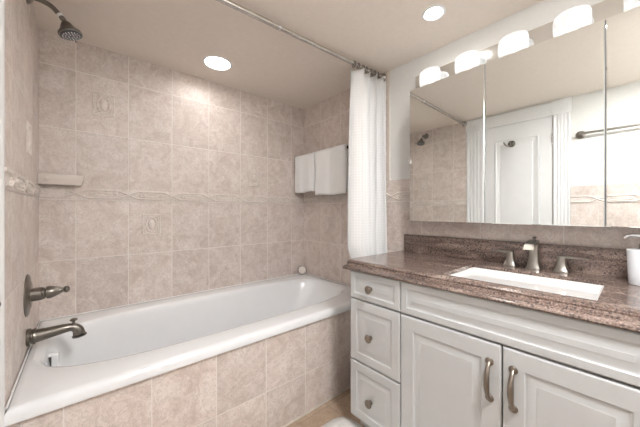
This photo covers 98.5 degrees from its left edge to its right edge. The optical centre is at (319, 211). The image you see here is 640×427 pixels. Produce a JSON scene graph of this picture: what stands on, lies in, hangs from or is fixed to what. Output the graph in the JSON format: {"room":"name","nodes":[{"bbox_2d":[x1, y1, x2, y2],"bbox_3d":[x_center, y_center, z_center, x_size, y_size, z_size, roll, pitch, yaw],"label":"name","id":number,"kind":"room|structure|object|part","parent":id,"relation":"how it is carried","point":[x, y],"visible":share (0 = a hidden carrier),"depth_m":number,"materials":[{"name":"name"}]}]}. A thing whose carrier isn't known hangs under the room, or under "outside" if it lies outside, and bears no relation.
{"room":"bathroom","nodes":[
{"label":"bathroom","id":0,"kind":"room"},
{"bbox_2d":[5,0,40,411],"bbox_3d":[-0.638,0.075,0.406,0.118,2.010,2.568,0,0,-41],"label":"wall","id":1,"kind":"structure","parent":0,"point":[22,188],"depth_m":0.98,"materials":[{"name":"beige tile"}]},
{"bbox_2d":[0,0,4,426],"bbox_3d":[-0.655,0.076,0.443,0.140,2.008,0.806,0,0,-41],"label":"door","id":2,"kind":"structure","parent":1,"relation":"in","point":[2,2],"depth_m":0.76,"materials":[{"name":"white paint"}]},
{"bbox_2d":[23,274,69,316],"bbox_3d":[-1.124,0.335,1.144,0.129,0.166,0.166,0,0,-41],"label":"shower valve","id":3,"kind":"object","parent":1,"relation":"attached to","point":[30,294],"visible":1,"depth_m":1.11,"materials":[{"name":"grey metal"}]},
{"bbox_3d":[-1.167,0.335,1.106,0.014,0.166,0.166,0,0,-41],"label":"escutcheon plate","id":4,"kind":"part","parent":3,"relation":"part of","materials":[{"name":"grey metal"}]},
{"bbox_3d":[-1.107,0.334,1.158,0.084,0.052,0.052,0,0,-41],"label":"lever","id":5,"kind":"part","parent":3,"relation":"part of","materials":[{"name":"grey metal"}]},
{"bbox_2d":[26,0,82,42],"bbox_3d":[-1.110,-0.819,1.159,0.170,0.155,0.099,0,0,-41],"label":"shower fixture","id":6,"kind":"object","parent":1,"relation":"attached to","point":[67,31],"visible":1,"depth_m":1.16,"materials":[{"name":"grey metal"}]},
{"bbox_3d":[-1.131,-0.851,1.138,0.092,0.049,0.019,0,0,-41],"label":"shower arm","id":7,"kind":"part","parent":6,"relation":"part of","materials":[{"name":"grey metal"}]},
{"bbox_2d":[25,318,86,346],"bbox_3d":[-1.103,0.503,1.162,0.184,0.085,0.068,0,0,-41],"label":"tub spout","id":8,"kind":"object","parent":1,"relation":"attached to","point":[35,335],"visible":1,"depth_m":1.14,"materials":[{"name":"grey metal"}]},
{"bbox_3d":[-1.163,0.504,1.110,0.026,0.068,0.068,0,0,-41],"label":"spout","id":9,"kind":"part","parent":8,"relation":"part of","materials":[{"name":"grey metal"}]},
{"bbox_3d":[-1.096,0.507,1.167,0.156,0.058,0.053,0,0,-41],"label":"spout","id":10,"kind":"part","parent":8,"relation":"part of","materials":[{"name":"grey metal"}]},
{"bbox_3d":[-1.067,0.472,1.193,0.027,0.024,0.027,0,0,-41],"label":"diverter knob","id":11,"kind":"part","parent":8,"relation":"part of","materials":[{"name":"grey metal"}]},
{"bbox_2d":[39,30,303,321],"bbox_3d":[-0.823,0.075,1.997,1.914,2.010,0.120,0,0,-41],"label":"wall","id":12,"kind":"structure","parent":0,"point":[188,186],"depth_m":1.74,"materials":[{"name":"beige tile"}]},
{"bbox_2d":[38,173,83,186],"bbox_3d":[-1.340,-0.165,1.431,0.174,0.056,0.081,0,0,-41],"label":"soap dish","id":13,"kind":"object","parent":12,"relation":"attached to","point":[43,178],"visible":1,"depth_m":1.41,"materials":[{"name":"beige ceramic"}]},
{"bbox_2d":[6,310,350,426],"bbox_3d":[-0.249,0.839,1.331,1.698,0.482,0.012,0,0,-41],"label":"bathtub surround","id":14,"kind":"structure","parent":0,"point":[272,381],"depth_m":1.23,"materials":[{"name":"beige tile"}]},
{"bbox_2d":[283,386,350,426],"bbox_3d":[-0.244,1.077,1.324,1.698,0.006,0.006,0,0,-41],"label":"trim","id":15,"kind":"structure","parent":14,"relation":"attached to","point":[319,405],"depth_m":1.51,"materials":[{"name":"beige tile"}]},
{"bbox_2d":[32,0,542,109],"bbox_3d":[0.009,-0.980,1.031,1.914,0.100,2.670,0,0,-41],"label":"ceiling","id":16,"kind":"structure","parent":0,"point":[382,36],"depth_m":1.44,"materials":[{"name":"beige paint"}]},
{"bbox_2d":[202,55,231,70],"bbox_3d":[-0.641,-0.941,1.726,0.176,0.032,0.176,0,0,-41],"label":"recessed light","id":17,"kind":"object","parent":16,"relation":"in","point":[214,62],"visible":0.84,"depth_m":1.76,"materials":[{"name":"white paint"}]},
{"bbox_2d":[422,5,445,20],"bbox_3d":[0.532,-0.934,1.290,0.106,0.018,0.106,0,0,-41],"label":"recessed light","id":18,"kind":"object","parent":16,"relation":"in","point":[434,12],"visible":0.99,"depth_m":1.29,"materials":[{"name":"white paint"}]},
{"bbox_2d":[287,388,364,426],"bbox_3d":[0.009,1.130,1.031,1.914,0.100,2.670,0,0,-41],"label":"floor","id":19,"kind":"structure","parent":0,"point":[340,405],"depth_m":1.48,"materials":[{"name":"beige tile"}]},
{"bbox_2d":[4,273,350,426],"bbox_3d":[-0.512,0.763,1.636,1.696,0.419,0.850,0,0,-41],"label":"bathtub","id":20,"kind":"object","parent":19,"relation":"on","point":[124,345],"visible":0.66,"depth_m":1.44,"materials":[{"name":"white ceramic"}]},
{"bbox_3d":[-1.161,0.641,1.185,0.057,0.054,0.032,0,0,-41],"label":"overflow plate","id":21,"kind":"part","parent":20,"relation":"part of","materials":[{"name":"black metal"}]},
{"bbox_2d":[298,266,305,273],"bbox_3d":[-0.158,0.516,2.433,0.076,0.076,0.026,0,0,-1],"label":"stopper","id":22,"kind":"object","parent":20,"relation":"on","point":[302,269],"visible":1,"depth_m":2.42,"materials":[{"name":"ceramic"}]},
{"bbox_2d":[321,416,362,426],"bbox_3d":[0.140,1.065,1.025,0.582,0.030,0.722,0,0,-41],"label":"bath mat","id":23,"kind":"object","parent":19,"relation":"on","point":[342,421],"visible":1,"depth_m":1.38,"materials":[{"name":"white fabric"}]},
{"bbox_2d":[351,270,639,426],"bbox_3d":[0.748,0.669,1.040,0.563,0.822,1.266,0,0,-41],"label":"vanity cabinet","id":24,"kind":"object","parent":19,"relation":"on","point":[422,356],"visible":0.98,"depth_m":0.92,"materials":[{"name":"white paint"}]},
{"bbox_3d":[0.222,0.874,1.253,0.028,0.036,0.036,0,0,-41],"label":"knob","id":25,"kind":"part","parent":24,"relation":"part of","materials":[{"name":"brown metal"}]},
{"bbox_3d":[0.222,0.578,1.253,0.028,0.036,0.036,0,0,-41],"label":"knob","id":26,"kind":"part","parent":24,"relation":"part of","materials":[{"name":"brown metal"}]},
{"bbox_3d":[0.222,0.355,1.253,0.028,0.036,0.036,0,0,-41],"label":"knob","id":27,"kind":"part","parent":24,"relation":"part of","materials":[{"name":"brown metal"}]},
{"bbox_3d":[0.247,0.857,1.259,0.018,0.271,0.280,0,0,-41],"label":"drawer","id":28,"kind":"part","parent":24,"relation":"part of","materials":[{"name":"white paint"}]},
{"bbox_3d":[0.247,0.353,1.259,0.018,0.130,0.280,0,0,-41],"label":"drawer","id":29,"kind":"part","parent":24,"relation":"part of","materials":[{"name":"white paint"}]},
{"bbox_3d":[0.247,0.570,1.259,0.018,0.291,0.280,0,0,-41],"label":"drawer","id":30,"kind":"part","parent":24,"relation":"part of","materials":[{"name":"white paint"}]},
{"bbox_3d":[0.460,0.709,1.013,0.018,0.568,0.362,0,0,-41],"label":"cabinet door","id":31,"kind":"part","parent":24,"relation":"part of","materials":[{"name":"white paint"}]},
{"bbox_3d":[0.537,0.544,0.882,0.036,0.143,0.025,0,0,-41],"label":"handle","id":32,"kind":"part","parent":24,"relation":"part of","materials":[{"name":"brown metal"}]},
{"bbox_2d":[342,234,639,332],"bbox_3d":[0.781,0.213,1.019,0.542,0.148,1.436,0,0,-41],"label":"countertop","id":33,"kind":"structure","parent":24,"relation":"on","point":[425,260],"depth_m":1.07,"materials":[{"name":"red stone"}]},
{"bbox_2d":[490,250,517,266],"bbox_3d":[0.847,0.210,1.273,0.049,0.068,0.106,0,0,-41],"label":"faucet control","id":34,"kind":"object","parent":33,"relation":"on","point":[510,260],"visible":1,"depth_m":1.24,"materials":[{"name":"silver metal"}]},
{"bbox_3d":[0.843,0.184,1.277,0.025,0.014,0.094,0,0,-41],"label":"lever","id":35,"kind":"part","parent":34,"relation":"part of","materials":[{"name":"silver metal"}]},
{"bbox_3d":[0.865,0.212,1.251,0.049,0.063,0.049,0,0,-41],"label":"handle","id":36,"kind":"part","parent":34,"relation":"part of","materials":[{"name":"silver metal"}]},
{"bbox_2d":[451,267,603,300],"bbox_3d":[0.736,0.323,1.018,0.352,0.130,0.474,0,0,-41],"label":"sink","id":37,"kind":"object","parent":33,"relation":"in","point":[551,285],"visible":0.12,"depth_m":1.05,"materials":[{"name":"white ceramic"}]},
{"bbox_2d":[523,236,542,269],"bbox_3d":[0.891,0.175,1.158,0.124,0.138,0.051,0,0,-41],"label":"faucet spout","id":38,"kind":"object","parent":33,"relation":"on","point":[534,262],"visible":1,"depth_m":1.16,"materials":[{"name":"silver metal"}]},
{"bbox_3d":[0.887,0.138,1.155,0.113,0.036,0.035,0,0,-41],"label":"spout arm","id":39,"kind":"part","parent":38,"relation":"part of","materials":[{"name":"silver metal"}]},
{"bbox_2d":[553,255,589,273],"bbox_3d":[0.999,0.210,1.096,0.049,0.068,0.106,0,0,-41],"label":"faucet control","id":40,"kind":"object","parent":33,"relation":"on","point":[561,266],"visible":1,"depth_m":1.10,"materials":[{"name":"silver metal"}]},
{"bbox_3d":[0.980,0.212,1.118,0.049,0.063,0.049,0,0,-41],"label":"handle","id":41,"kind":"part","parent":40,"relation":"part of","materials":[{"name":"silver metal"}]},
{"bbox_3d":[1.003,0.184,1.091,0.025,0.014,0.094,0,0,-41],"label":"lever","id":42,"kind":"part","parent":40,"relation":"part of","materials":[{"name":"silver metal"}]},
{"bbox_2d":[623,233,639,285],"bbox_3d":[1.080,0.159,0.914,0.085,0.170,0.085,0,0,10],"label":"soap dispenser","id":43,"kind":"object","parent":33,"relation":"on","point":[633,254],"visible":1,"depth_m":0.92,"materials":[{"name":"white ceramic"}]},
{"bbox_3d":[0.579,0.544,0.833,0.036,0.143,0.025,0,0,-41],"label":"handle","id":44,"kind":"part","parent":24,"relation":"part of","materials":[{"name":"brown metal"}]},
{"bbox_3d":[0.688,0.709,0.748,0.018,0.568,0.330,0,0,-41],"label":"cabinet door","id":45,"kind":"part","parent":24,"relation":"part of","materials":[{"name":"white paint"}]},
{"bbox_2d":[303,0,639,284],"bbox_3d":[0.723,0.075,1.578,0.118,2.010,2.568,0,0,-41],"label":"wall","id":46,"kind":"structure","parent":0,"point":[326,122],"depth_m":1.75,"materials":[{"name":"white paint"}]},
{"bbox_2d":[216,0,385,80],"bbox_3d":[-0.236,-0.900,1.315,1.700,0.054,0.054,0,0,-39],"label":"curtain rod","id":47,"kind":"object","parent":46,"relation":"attached to","point":[229,3],"visible":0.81,"depth_m":1.37,"materials":[{"name":"metal"}]},
{"bbox_2d":[347,68,386,258],"bbox_3d":[0.312,0.024,1.719,0.326,1.792,0.135,0,0,-41],"label":"shower curtain","id":48,"kind":"object","parent":47,"relation":"hanging from","point":[366,217],"visible":0.6,"depth_m":1.68,"materials":[{"name":"white fabric"}]},
{"bbox_2d":[404,234,627,277],"bbox_3d":[0.988,0.192,1.179,0.020,0.105,1.409,0,0,-41],"label":"backsplash","id":49,"kind":"structure","parent":46,"relation":"attached to","point":[612,262],"depth_m":1.25,"materials":[{"name":"red stone"}]},
{"bbox_2d":[408,6,639,227],"bbox_3d":[0.930,-0.317,1.167,0.122,0.742,1.167,0,0,-41],"label":"mirror","id":50,"kind":"object","parent":46,"relation":"attached to","point":[547,132],"visible":1,"depth_m":1.12,"materials":[{"name":"mirror"}]},
{"bbox_3d":[0.638,-0.317,1.424,0.006,0.742,0.385,0,0,-41],"label":"mirror door","id":51,"kind":"part","parent":50,"relation":"part of","materials":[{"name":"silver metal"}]},
{"bbox_3d":[0.891,-0.317,1.130,0.006,0.742,0.385,0,0,-41],"label":"mirror door","id":52,"kind":"part","parent":50,"relation":"part of","materials":[{"name":"silver metal"}]},
{"bbox_3d":[1.145,-0.317,0.836,0.006,0.742,0.385,0,0,-41],"label":"mirror door","id":53,"kind":"part","parent":50,"relation":"part of","materials":[{"name":"silver metal"}]},
{"bbox_2d":[416,0,639,87],"bbox_3d":[0.941,-0.747,1.174,0.114,0.114,1.195,0,0,-41],"label":"vanity light","id":54,"kind":"object","parent":46,"relation":"attached to","point":[579,16],"visible":0.68,"depth_m":1.19,"materials":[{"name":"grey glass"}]},
{"bbox_3d":[0.610,-0.741,1.532,0.079,0.101,0.116,0,0,-41],"label":"lamp shade","id":55,"kind":"part","parent":54,"relation":"part of","materials":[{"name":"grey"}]},
{"bbox_3d":[0.738,-0.741,1.383,0.079,0.101,0.116,0,0,-41],"label":"lamp shade","id":56,"kind":"part","parent":54,"relation":"part of","materials":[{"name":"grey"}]},
{"bbox_3d":[0.866,-0.741,1.235,0.079,0.101,0.116,0,0,-41],"label":"lamp shade","id":57,"kind":"part","parent":54,"relation":"part of","materials":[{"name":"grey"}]},
{"bbox_3d":[0.993,-0.741,1.087,0.079,0.101,0.116,0,0,-41],"label":"lamp shade","id":58,"kind":"part","parent":54,"relation":"part of","materials":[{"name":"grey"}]},
{"bbox_3d":[1.121,-0.741,0.939,0.079,0.101,0.116,0,0,-41],"label":"lamp shade","id":59,"kind":"part","parent":54,"relation":"part of","materials":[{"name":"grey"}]},
{"bbox_3d":[0.032,-0.460,2.226,0.103,0.040,0.667,0,0,-41],"label":"towel bar","id":60,"kind":"object","parent":46,"relation":"attached to","visible":0},
{"bbox_2d":[295,152,315,192],"bbox_3d":[-0.117,-0.324,2.343,0.073,0.328,0.270,0,0,-41],"label":"hand towel","id":61,"kind":"object","parent":60,"relation":"hanging from","point":[305,172],"visible":0.96,"depth_m":2.30,"materials":[{"name":"white fabric"}]},
{"bbox_2d":[315,144,347,194],"bbox_3d":[0.088,-0.308,2.106,0.086,0.364,0.342,0,0,-42],"label":"bath towel","id":62,"kind":"object","parent":60,"relation":"hanging from","point":[331,164],"visible":0.95,"depth_m":2.05,"materials":[{"name":"white fabric"}]},
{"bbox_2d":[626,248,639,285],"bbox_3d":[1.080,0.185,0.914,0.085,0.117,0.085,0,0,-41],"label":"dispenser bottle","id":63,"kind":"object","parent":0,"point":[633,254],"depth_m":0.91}
]}

